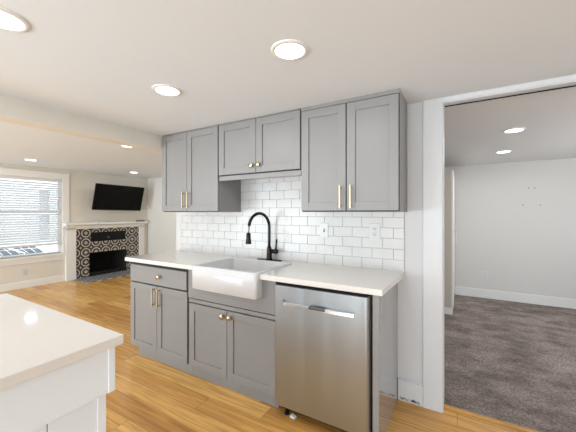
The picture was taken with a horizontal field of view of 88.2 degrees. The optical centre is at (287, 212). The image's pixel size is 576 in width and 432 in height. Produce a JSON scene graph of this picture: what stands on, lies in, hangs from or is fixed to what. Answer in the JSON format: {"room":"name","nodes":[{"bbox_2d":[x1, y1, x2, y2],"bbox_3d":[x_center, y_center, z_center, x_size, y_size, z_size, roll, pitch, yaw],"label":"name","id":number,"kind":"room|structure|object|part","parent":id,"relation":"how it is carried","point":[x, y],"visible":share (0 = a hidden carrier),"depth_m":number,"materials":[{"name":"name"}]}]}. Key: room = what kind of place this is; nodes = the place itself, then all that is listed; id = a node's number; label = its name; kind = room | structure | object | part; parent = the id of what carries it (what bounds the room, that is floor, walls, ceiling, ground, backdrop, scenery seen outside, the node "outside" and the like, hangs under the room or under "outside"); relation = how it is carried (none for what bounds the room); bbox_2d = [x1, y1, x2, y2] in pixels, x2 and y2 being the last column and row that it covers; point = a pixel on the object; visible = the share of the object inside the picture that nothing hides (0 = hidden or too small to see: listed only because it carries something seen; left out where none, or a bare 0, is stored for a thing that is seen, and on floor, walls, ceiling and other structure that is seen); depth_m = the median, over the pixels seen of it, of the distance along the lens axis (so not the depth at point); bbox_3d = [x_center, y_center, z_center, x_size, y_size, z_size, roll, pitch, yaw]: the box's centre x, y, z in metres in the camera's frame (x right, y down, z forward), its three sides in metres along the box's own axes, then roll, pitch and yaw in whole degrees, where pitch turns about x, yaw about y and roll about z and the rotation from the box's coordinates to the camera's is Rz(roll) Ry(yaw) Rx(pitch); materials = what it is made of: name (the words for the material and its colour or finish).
{"room":"kitchen","nodes":[
{"label":"kitchen","id":0,"kind":"room"},
{"bbox_2d":[0,163,147,284],"bbox_3d":[-5.469,0.248,3.993,0.150,2.165,8.000,0,0,30],"label":"wall","id":1,"kind":"structure","parent":0,"point":[81,185],"depth_m":6.00,"materials":[{"name":"beige paint"}]},
{"bbox_2d":[23,268,27,274],"bbox_3d":[-4.643,1.046,5.254,0.008,0.117,0.072,0,0,30],"label":"wall outlet","id":2,"kind":"object","parent":1,"relation":"attached to","point":[25,271],"visible":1,"depth_m":5.25,"materials":[{"name":"grey plastic"}]},
{"bbox_2d":[0,275,63,291],"bbox_3d":[-5.876,1.268,3.131,0.014,0.125,6.100,0,0,30],"label":"baseboard","id":3,"kind":"structure","parent":1,"relation":"attached to","point":[48,280],"depth_m":5.31,"materials":[{"name":"white paint"}]},
{"bbox_2d":[0,167,69,266],"bbox_3d":[-4.632,0.077,5.336,0.145,1.667,1.223,0,0,30],"label":"window","id":4,"kind":"structure","parent":1,"relation":"in","point":[57,255],"depth_m":5.50,"materials":[{"name":"white paint"}]},
{"bbox_2d":[0,175,61,248],"bbox_3d":[-4.625,-0.011,5.332,0.066,1.240,0.951,0,0,30],"label":"window blind","id":5,"kind":"object","parent":4,"relation":"attached to","point":[55,229],"visible":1,"depth_m":5.32,"materials":[{"name":"white plastic"}]},
{"bbox_3d":[-4.808,0.004,5.027,0.053,1.185,0.002,0,0,30],"label":"ladder cord","id":6,"kind":"part","parent":5,"relation":"part of","materials":[{"name":"white fabric"}]},
{"bbox_3d":[-4.629,0.592,5.334,0.052,0.034,0.947,0,0,30],"label":"rail","id":7,"kind":"part","parent":5,"relation":"part of","materials":[{"name":"white plastic"}]},
{"bbox_3d":[-4.628,0.796,5.343,0.145,0.040,1.020,0,0,30],"label":"sill","id":8,"kind":"part","parent":4,"relation":"part of","materials":[{"name":"white paint"}]},
{"bbox_2d":[70,170,147,179],"bbox_3d":[-3.871,-0.819,6.577,0.012,0.030,1.685,0,0,30],"label":"crown molding","id":9,"kind":"structure","parent":1,"relation":"attached to","point":[70,170],"depth_m":6.46,"materials":[{"name":"beige paint"}]},
{"bbox_2d":[92,183,143,210],"bbox_3d":[-3.729,-0.319,6.504,0.327,0.555,1.062,0,0,30],"label":"television","id":10,"kind":"object","parent":1,"relation":"attached to","point":[106,196],"visible":1,"depth_m":6.40,"materials":[{"name":"black plastic"}]},
{"bbox_2d":[0,121,161,178],"bbox_3d":[-3.739,-0.884,2.899,4.240,0.100,8.150,0,0,30],"label":"ceiling","id":11,"kind":"structure","parent":0,"point":[55,150],"depth_m":4.19,"materials":[{"name":"white paint"}]},
{"bbox_2d":[0,94,162,152],"bbox_3d":[-2.560,-0.732,0.874,0.165,0.205,5.535,0,0,30],"label":"beam","id":12,"kind":"structure","parent":11,"relation":"attached to","point":[12,110],"depth_m":2.29,"materials":[{"name":"beige paint"}]},
{"bbox_2d":[148,177,175,253],"bbox_3d":[-1.676,0.248,6.344,4.040,2.165,0.120,0,0,30],"label":"wall","id":13,"kind":"structure","parent":0,"point":[161,224],"depth_m":7.10,"materials":[{"name":"white paint"}]},
{"bbox_2d":[0,0,575,166],"bbox_3d":[0.656,-0.814,0.949,5.320,0.100,9.200,0,0,30],"label":"ceiling","id":14,"kind":"structure","parent":0,"point":[102,60],"depth_m":1.49,"materials":[{"name":"white paint"}]},
{"bbox_2d":[0,7,29,31],"bbox_3d":[-1.127,-0.760,1.165,0.176,0.009,0.176,0,0,30],"label":"recessed light","id":15,"kind":"object","parent":14,"relation":"in","point":[11,21],"visible":1,"depth_m":1.18,"materials":[{"name":"white plastic"}]},
{"bbox_2d":[0,11,23,29],"bbox_3d":[-1.127,-0.760,1.165,0.137,0.008,0.137,0,0,30],"label":"diffuser","id":16,"kind":"object","parent":15,"relation":"attached to","point":[8,20],"depth_m":1.18,"materials":[{"name":"white plastic"}]},
{"bbox_2d":[152,84,181,95],"bbox_3d":[-0.753,-0.760,1.852,0.176,0.009,0.176,0,0,30],"label":"recessed light","id":17,"kind":"object","parent":14,"relation":"in","point":[162,89],"visible":1,"depth_m":1.84,"materials":[{"name":"white plastic"}]},
{"bbox_2d":[155,87,178,94],"bbox_3d":[-0.753,-0.760,1.852,0.137,0.008,0.137,0,0,30],"label":"diffuser","id":18,"kind":"object","parent":17,"relation":"attached to","point":[160,90],"depth_m":1.84,"materials":[{"name":"white plastic"}]},
{"bbox_2d":[271,39,307,59],"bbox_3d":[0.008,-0.760,1.395,0.176,0.009,0.176,0,0,30],"label":"recessed light","id":19,"kind":"object","parent":14,"relation":"in","point":[286,49],"visible":1,"depth_m":1.38,"materials":[{"name":"white plastic"}]},
{"bbox_2d":[275,43,303,58],"bbox_3d":[0.008,-0.760,1.395,0.137,0.008,0.137,0,0,30],"label":"diffuser","id":20,"kind":"object","parent":19,"relation":"attached to","point":[282,50],"depth_m":1.39,"materials":[{"name":"white plastic"}]},
{"bbox_2d":[495,150,511,152],"bbox_3d":[2.695,-0.760,3.713,0.176,0.009,0.176,0,0,30],"label":"recessed light","id":21,"kind":"object","parent":14,"relation":"in","point":[502,151],"visible":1,"depth_m":3.68,"materials":[{"name":"white plastic"}]},
{"bbox_2d":[502,127,525,132],"bbox_3d":[2.091,-0.760,2.747,0.176,0.009,0.176,0,0,30],"label":"recessed light","id":22,"kind":"object","parent":14,"relation":"in","point":[518,129],"visible":1,"depth_m":2.74,"materials":[{"name":"white plastic"}]},
{"bbox_2d":[505,129,522,132],"bbox_3d":[2.091,-0.760,2.747,0.137,0.008,0.137,0,0,30],"label":"diffuser","id":23,"kind":"object","parent":22,"relation":"attached to","point":[507,130],"depth_m":2.74,"materials":[{"name":"white plastic"}]},
{"bbox_2d":[0,275,575,431],"bbox_3d":[-1.188,1.381,1.993,9.560,0.100,9.150,0,0,30],"label":"floor","id":24,"kind":"structure","parent":0,"point":[149,395],"depth_m":2.36,"materials":[{"name":"brown wood"}]},
{"bbox_2d":[0,347,114,431],"bbox_3d":[-1.416,0.891,0.546,0.964,0.880,1.638,0,0,30],"label":"kitchen island","id":25,"kind":"object","parent":24,"relation":"on","point":[71,397],"visible":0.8,"depth_m":0.89,"materials":[{"name":"white paint"}]},
{"bbox_3d":[-0.939,0.968,0.455,0.010,0.726,0.942,0,0,30],"label":"panel","id":26,"kind":"part","parent":25,"relation":"part of","materials":[{"name":"white paint"}]},
{"bbox_2d":[0,293,123,390],"bbox_3d":[-1.436,0.433,0.545,1.030,0.033,1.698,0,0,30],"label":"island countertop","id":27,"kind":"structure","parent":25,"relation":"on","point":[36,340],"depth_m":0.98,"materials":[{"name":"white stone"}]},
{"bbox_3d":[-0.661,0.968,0.934,0.010,0.726,0.160,0,0,30],"label":"panel","id":28,"kind":"part","parent":25,"relation":"part of","materials":[{"name":"white paint"}]},
{"bbox_3d":[-0.621,0.968,0.990,0.004,0.726,0.026,0,0,30],"label":"corner post","id":29,"kind":"part","parent":25,"relation":"part of","materials":[{"name":"white paint"}]},
{"bbox_2d":[63,221,147,282],"bbox_3d":[-3.870,0.770,6.461,1.010,1.122,1.725,0,0,30],"label":"fireplace","id":30,"kind":"object","parent":24,"relation":"on","point":[97,251],"visible":0.85,"depth_m":6.41,"materials":[{"name":"cream paint"},{"name":"patterned tile"},{"name":"black metal"}]},
{"bbox_2d":[63,221,147,226],"bbox_3d":[-3.866,0.242,6.459,0.140,0.067,1.725,0,0,30],"label":"mantel shelf","id":31,"kind":"object","parent":30,"relation":"attached to","point":[135,223],"depth_m":6.39,"materials":[{"name":"white paint"}]},
{"bbox_2d":[91,231,124,241],"bbox_3d":[-3.913,0.508,6.477,0.038,0.195,0.730,0,0,30],"label":"vent grille","id":32,"kind":"object","parent":30,"relation":"attached to","point":[96,236],"depth_m":6.45,"materials":[{"name":"grey metal"}]},
{"bbox_2d":[131,262,191,373],"bbox_3d":[-1.013,0.892,2.830,0.782,0.878,0.596,0,0,30],"label":"base cabinet","id":33,"kind":"object","parent":24,"relation":"on","point":[160,302],"visible":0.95,"depth_m":2.57,"materials":[{"name":"grey paint"}]},
{"bbox_3d":[-1.311,0.940,2.707,0.382,0.586,0.020,0,0,30],"label":"door","id":34,"kind":"part","parent":33,"relation":"part of","materials":[{"name":"grey paint"}]},
{"bbox_3d":[-1.184,0.741,2.603,0.010,0.164,0.033,0,0,30],"label":"handle","id":35,"kind":"part","parent":33,"relation":"part of","materials":[{"name":"gold metal"}]},
{"bbox_3d":[-1.123,0.741,2.568,0.010,0.164,0.033,0,0,30],"label":"handle","id":36,"kind":"part","parent":33,"relation":"part of","materials":[{"name":"gold metal"}]},
{"bbox_3d":[-1.150,0.559,2.613,0.760,0.153,0.020,0,0,30],"label":"drawer","id":37,"kind":"part","parent":33,"relation":"part of","materials":[{"name":"grey paint"}]},
{"bbox_3d":[-0.978,0.940,2.513,0.379,0.586,0.020,0,0,30],"label":"door","id":38,"kind":"part","parent":33,"relation":"part of","materials":[{"name":"grey paint"}]},
{"bbox_2d":[125,250,404,295],"bbox_3d":[-0.354,0.434,2.439,2.379,0.034,0.588,0,0,30],"label":"countertop","id":39,"kind":"structure","parent":33,"relation":"on","point":[377,282],"depth_m":2.07,"materials":[{"name":"white stone"}]},
{"bbox_2d":[192,257,290,299],"bbox_3d":[-0.357,0.495,2.346,0.620,0.180,0.496,0,0,30],"label":"farmhouse sink","id":40,"kind":"object","parent":39,"relation":"in","point":[233,276],"visible":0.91,"depth_m":2.17,"materials":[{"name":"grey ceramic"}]},
{"bbox_2d":[245,212,281,261],"bbox_3d":[-0.224,0.206,2.498,0.250,0.422,0.295,0,0,30],"label":"kitchen faucet","id":41,"kind":"object","parent":39,"relation":"on","point":[270,250],"visible":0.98,"depth_m":2.56,"materials":[{"name":"black metal"}]},
{"bbox_3d":[-0.240,0.151,2.509,0.026,0.312,0.264,0,0,40],"label":"spout","id":42,"kind":"part","parent":41,"relation":"part of","materials":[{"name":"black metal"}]},
{"bbox_3d":[-0.164,0.412,2.600,0.250,0.009,0.056,0,0,30],"label":"plate","id":43,"kind":"part","parent":41,"relation":"part of","materials":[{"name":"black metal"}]},
{"bbox_2d":[188,270,280,407],"bbox_3d":[-0.311,0.892,2.422,0.838,0.878,0.594,0,0,30],"label":"base cabinet","id":44,"kind":"object","parent":24,"relation":"on","point":[232,338],"visible":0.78,"depth_m":2.16,"materials":[{"name":"grey paint"}]},
{"bbox_3d":[-0.621,0.980,2.305,0.399,0.506,0.020,0,0,30],"label":"door","id":45,"kind":"part","parent":44,"relation":"part of","materials":[{"name":"grey paint"}]},
{"bbox_3d":[-0.439,0.705,2.199,0.826,0.028,0.017,0,0,30],"label":"rail","id":46,"kind":"part","parent":44,"relation":"part of","materials":[{"name":"grey paint"}]},
{"bbox_3d":[-0.263,0.980,2.097,0.420,0.506,0.020,0,0,30],"label":"door","id":47,"kind":"part","parent":44,"relation":"part of","materials":[{"name":"grey paint"}]},
{"bbox_2d":[275,282,372,431],"bbox_3d":[0.320,0.897,2.030,0.624,0.868,0.580,0,0,30],"label":"dishwasher","id":48,"kind":"object","parent":24,"relation":"on","point":[324,337],"visible":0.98,"depth_m":1.77,"materials":[{"name":"silver metal"}]},
{"bbox_3d":[0.173,0.586,1.800,0.470,0.024,0.031,0,0,30],"label":"handle","id":49,"kind":"part","parent":48,"relation":"part of","materials":[{"name":"silver metal"}]},
{"bbox_3d":[0.222,1.274,1.863,0.602,0.082,0.013,0,0,30],"label":"toe panel","id":50,"kind":"part","parent":48,"relation":"part of","materials":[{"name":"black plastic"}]},
{"bbox_2d":[369,295,372,431],"bbox_3d":[0.340,0.889,2.059,0.620,0.852,0.510,0,0,30],"label":"tub","id":51,"kind":"object","parent":48,"relation":"in","point":[371,296],"depth_m":1.68,"materials":[{"name":"black plastic"}]},
{"bbox_2d":[373,283,397,431],"bbox_3d":[0.629,0.892,1.890,0.035,0.878,0.568,0,0,30],"label":"end panel","id":52,"kind":"object","parent":24,"relation":"on","point":[385,307],"visible":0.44,"depth_m":1.78,"materials":[{"name":"grey wood"}]},
{"bbox_2d":[444,170,456,314],"bbox_3d":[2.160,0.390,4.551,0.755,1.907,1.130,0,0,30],"label":"door","id":53,"kind":"structure","parent":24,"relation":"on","point":[449,179],"depth_m":3.93,"materials":[{"name":"wood"}]},
{"bbox_3d":[2.303,0.348,4.147,0.018,1.815,0.555,0,0,30],"label":"door","id":54,"kind":"part","parent":53,"relation":"part of","materials":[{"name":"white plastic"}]},
{"bbox_3d":[2.585,0.348,4.631,0.018,1.815,0.554,0,0,30],"label":"door","id":55,"kind":"part","parent":53,"relation":"part of","materials":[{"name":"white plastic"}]},
{"bbox_2d":[444,404,539,431],"bbox_3d":[1.870,1.327,1.573,1.850,0.011,0.030,0,0,30],"label":"trim","id":56,"kind":"structure","parent":24,"relation":"on","point":[511,425],"depth_m":1.90,"materials":[{"name":"brown wood"}]},
{"bbox_2d":[177,102,422,382],"bbox_3d":[1.091,0.248,2.009,5.335,2.165,0.119,0,0,30],"label":"wall","id":57,"kind":"structure","parent":0,"point":[297,232],"depth_m":2.34,"materials":[{"name":"white tile"}]},
{"bbox_2d":[176,212,176,249],"bbox_3d":[-1.207,0.248,3.352,0.012,2.165,0.118,0,0,30],"label":"trim","id":58,"kind":"structure","parent":57,"relation":"attached to","point":[176,212],"depth_m":3.30,"materials":[{"name":"grey paint"}]},
{"bbox_2d":[162,125,240,211],"bbox_3d":[-0.858,-0.384,2.876,0.747,0.760,0.342,0,0,30],"label":"upper cabinet","id":59,"kind":"object","parent":57,"relation":"attached to","point":[190,159],"visible":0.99,"depth_m":2.74,"materials":[{"name":"grey paint"}]},
{"bbox_3d":[-1.092,-0.382,2.863,0.352,0.736,0.020,0,0,30],"label":"door","id":60,"kind":"part","parent":59,"relation":"part of","materials":[{"name":"grey paint"}]},
{"bbox_3d":[-0.979,-0.117,2.767,0.010,0.151,0.033,0,0,30],"label":"handle","id":61,"kind":"part","parent":59,"relation":"part of","materials":[{"name":"gold metal"}]},
{"bbox_3d":[-0.922,-0.117,2.734,0.010,0.151,0.033,0,0,30],"label":"handle","id":62,"kind":"part","parent":59,"relation":"part of","materials":[{"name":"gold metal"}]},
{"bbox_3d":[-0.770,-0.382,2.676,0.383,0.736,0.020,0,0,30],"label":"door","id":63,"kind":"part","parent":59,"relation":"part of","materials":[{"name":"grey paint"}]},
{"bbox_2d":[219,108,301,180],"bbox_3d":[-0.186,-0.519,2.485,0.800,0.490,0.340,0,0,30],"label":"upper cabinet","id":64,"kind":"object","parent":57,"relation":"attached to","point":[266,146],"visible":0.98,"depth_m":2.34,"materials":[{"name":"grey paint"}]},
{"bbox_3d":[-0.423,-0.535,2.474,0.392,0.429,0.020,0,0,30],"label":"door","id":65,"kind":"part","parent":64,"relation":"part of","materials":[{"name":"grey paint"}]},
{"bbox_3d":[-0.245,-0.292,2.384,0.800,0.037,0.020,0,0,30],"label":"light rail","id":66,"kind":"part","parent":64,"relation":"part of","materials":[{"name":"grey paint"}]},
{"bbox_3d":[-0.079,-0.535,2.273,0.394,0.429,0.020,0,0,30],"label":"door","id":67,"kind":"part","parent":64,"relation":"part of","materials":[{"name":"grey paint"}]},
{"bbox_2d":[320,223,327,237],"bbox_3d":[0.289,0.143,2.397,0.070,0.118,0.016,0,0,30],"label":"light switch","id":68,"kind":"object","parent":57,"relation":"attached to","point":[323,226],"visible":1,"depth_m":2.40,"materials":[{"name":"grey plastic"}]},
{"bbox_2d":[301,88,406,211],"bbox_3d":[0.458,-0.384,2.110,0.682,0.760,0.342,0,0,30],"label":"upper cabinet","id":69,"kind":"object","parent":57,"relation":"attached to","point":[354,150],"visible":1,"depth_m":1.97,"materials":[{"name":"grey paint"}]},
{"bbox_3d":[0.247,-0.373,2.084,0.334,0.719,0.020,0,0,30],"label":"door","id":70,"kind":"part","parent":69,"relation":"part of","materials":[{"name":"grey paint"}]},
{"bbox_3d":[0.350,-0.107,1.994,0.010,0.156,0.033,0,0,30],"label":"handle","id":71,"kind":"part","parent":69,"relation":"part of","materials":[{"name":"gold metal"}]},
{"bbox_3d":[0.413,-0.107,1.958,0.010,0.156,0.033,0,0,30],"label":"handle","id":72,"kind":"part","parent":69,"relation":"part of","materials":[{"name":"gold metal"}]},
{"bbox_3d":[0.540,-0.373,1.913,0.329,0.719,0.020,0,0,30],"label":"door","id":73,"kind":"part","parent":69,"relation":"part of","materials":[{"name":"grey paint"}]},
{"bbox_2d":[369,223,379,239],"bbox_3d":[0.640,0.141,2.197,0.078,0.122,0.008,0,0,30],"label":"wall outlet","id":74,"kind":"object","parent":57,"relation":"attached to","point":[374,228],"visible":1,"depth_m":2.20,"materials":[{"name":"grey plastic"}]},
{"bbox_2d":[398,377,422,406],"bbox_3d":[0.856,1.254,2.079,0.164,0.155,0.016,0,0,30],"label":"baseboard","id":75,"kind":"structure","parent":57,"relation":"attached to","point":[409,391],"depth_m":2.07,"materials":[{"name":"grey paint"}]},
{"bbox_2d":[423,74,575,412],"bbox_3d":[1.831,0.283,1.509,2.094,2.095,0.020,0,0,30],"label":"door frame","id":76,"kind":"structure","parent":57,"relation":"attached to","point":[432,108],"depth_m":1.99,"materials":[{"name":"grey paint"}]},
{"bbox_2d":[442,80,575,412],"bbox_3d":[1.865,0.296,1.564,1.880,2.069,0.134,0,0,30],"label":"lining","id":77,"kind":"object","parent":57,"relation":"attached to","point":[570,83],"visible":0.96,"depth_m":1.96,"materials":[{"name":"grey paint"}]},
{"bbox_2d":[445,85,575,106],"bbox_3d":[1.865,-0.724,1.565,1.840,0.005,0.012,0,0,30],"label":"track","id":78,"kind":"object","parent":57,"relation":"attached to","point":[573,85],"visible":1,"depth_m":1.83,"materials":[{"name":"black metal"}]},
{"bbox_2d":[444,158,575,298],"bbox_3d":[3.504,0.283,4.510,3.920,2.095,0.120,0,0,30],"label":"wall","id":79,"kind":"structure","parent":0,"point":[530,247],"depth_m":4.46,"materials":[{"name":"grey paint"}]},
{"bbox_2d":[481,271,487,278],"bbox_3d":[3.093,0.986,4.674,0.085,0.125,0.008,0,0,30],"label":"wall outlet","id":80,"kind":"object","parent":79,"relation":"attached to","point":[484,274],"visible":1,"depth_m":4.67,"materials":[{"name":"grey plastic"}]},
{"bbox_2d":[455,286,575,308],"bbox_3d":[3.902,1.274,4.200,2.680,0.137,0.014,0,0,30],"label":"baseboard","id":81,"kind":"structure","parent":79,"relation":"attached to","point":[465,291],"depth_m":4.46,"materials":[{"name":"white paint"}]},
{"label":"outside","id":82,"kind":"structure","parent":0,"visible":0},
{"bbox_3d":[-10.945,1.631,9.841,15.180,0.100,18.000,0,0,30],"label":"yard","id":83,"kind":"structure","parent":82,"visible":0},
{"bbox_2d":[0,244,43,256],"bbox_3d":[-6.202,1.172,6.838,0.614,0.818,0.740,0,0,30],"label":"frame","id":84,"kind":"object","parent":83,"relation":"on","point":[21,250],"visible":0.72,"depth_m":6.78,"materials":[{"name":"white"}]},
{"bbox_2d":[0,178,56,251],"bbox_3d":[-9.242,-0.659,8.850,3.120,4.480,12.000,0,0,30],"label":"house","id":85,"kind":"structure","parent":83,"relation":"on","point":[46,248],"depth_m":8.74,"materials":[{"name":"white"}]}
]}

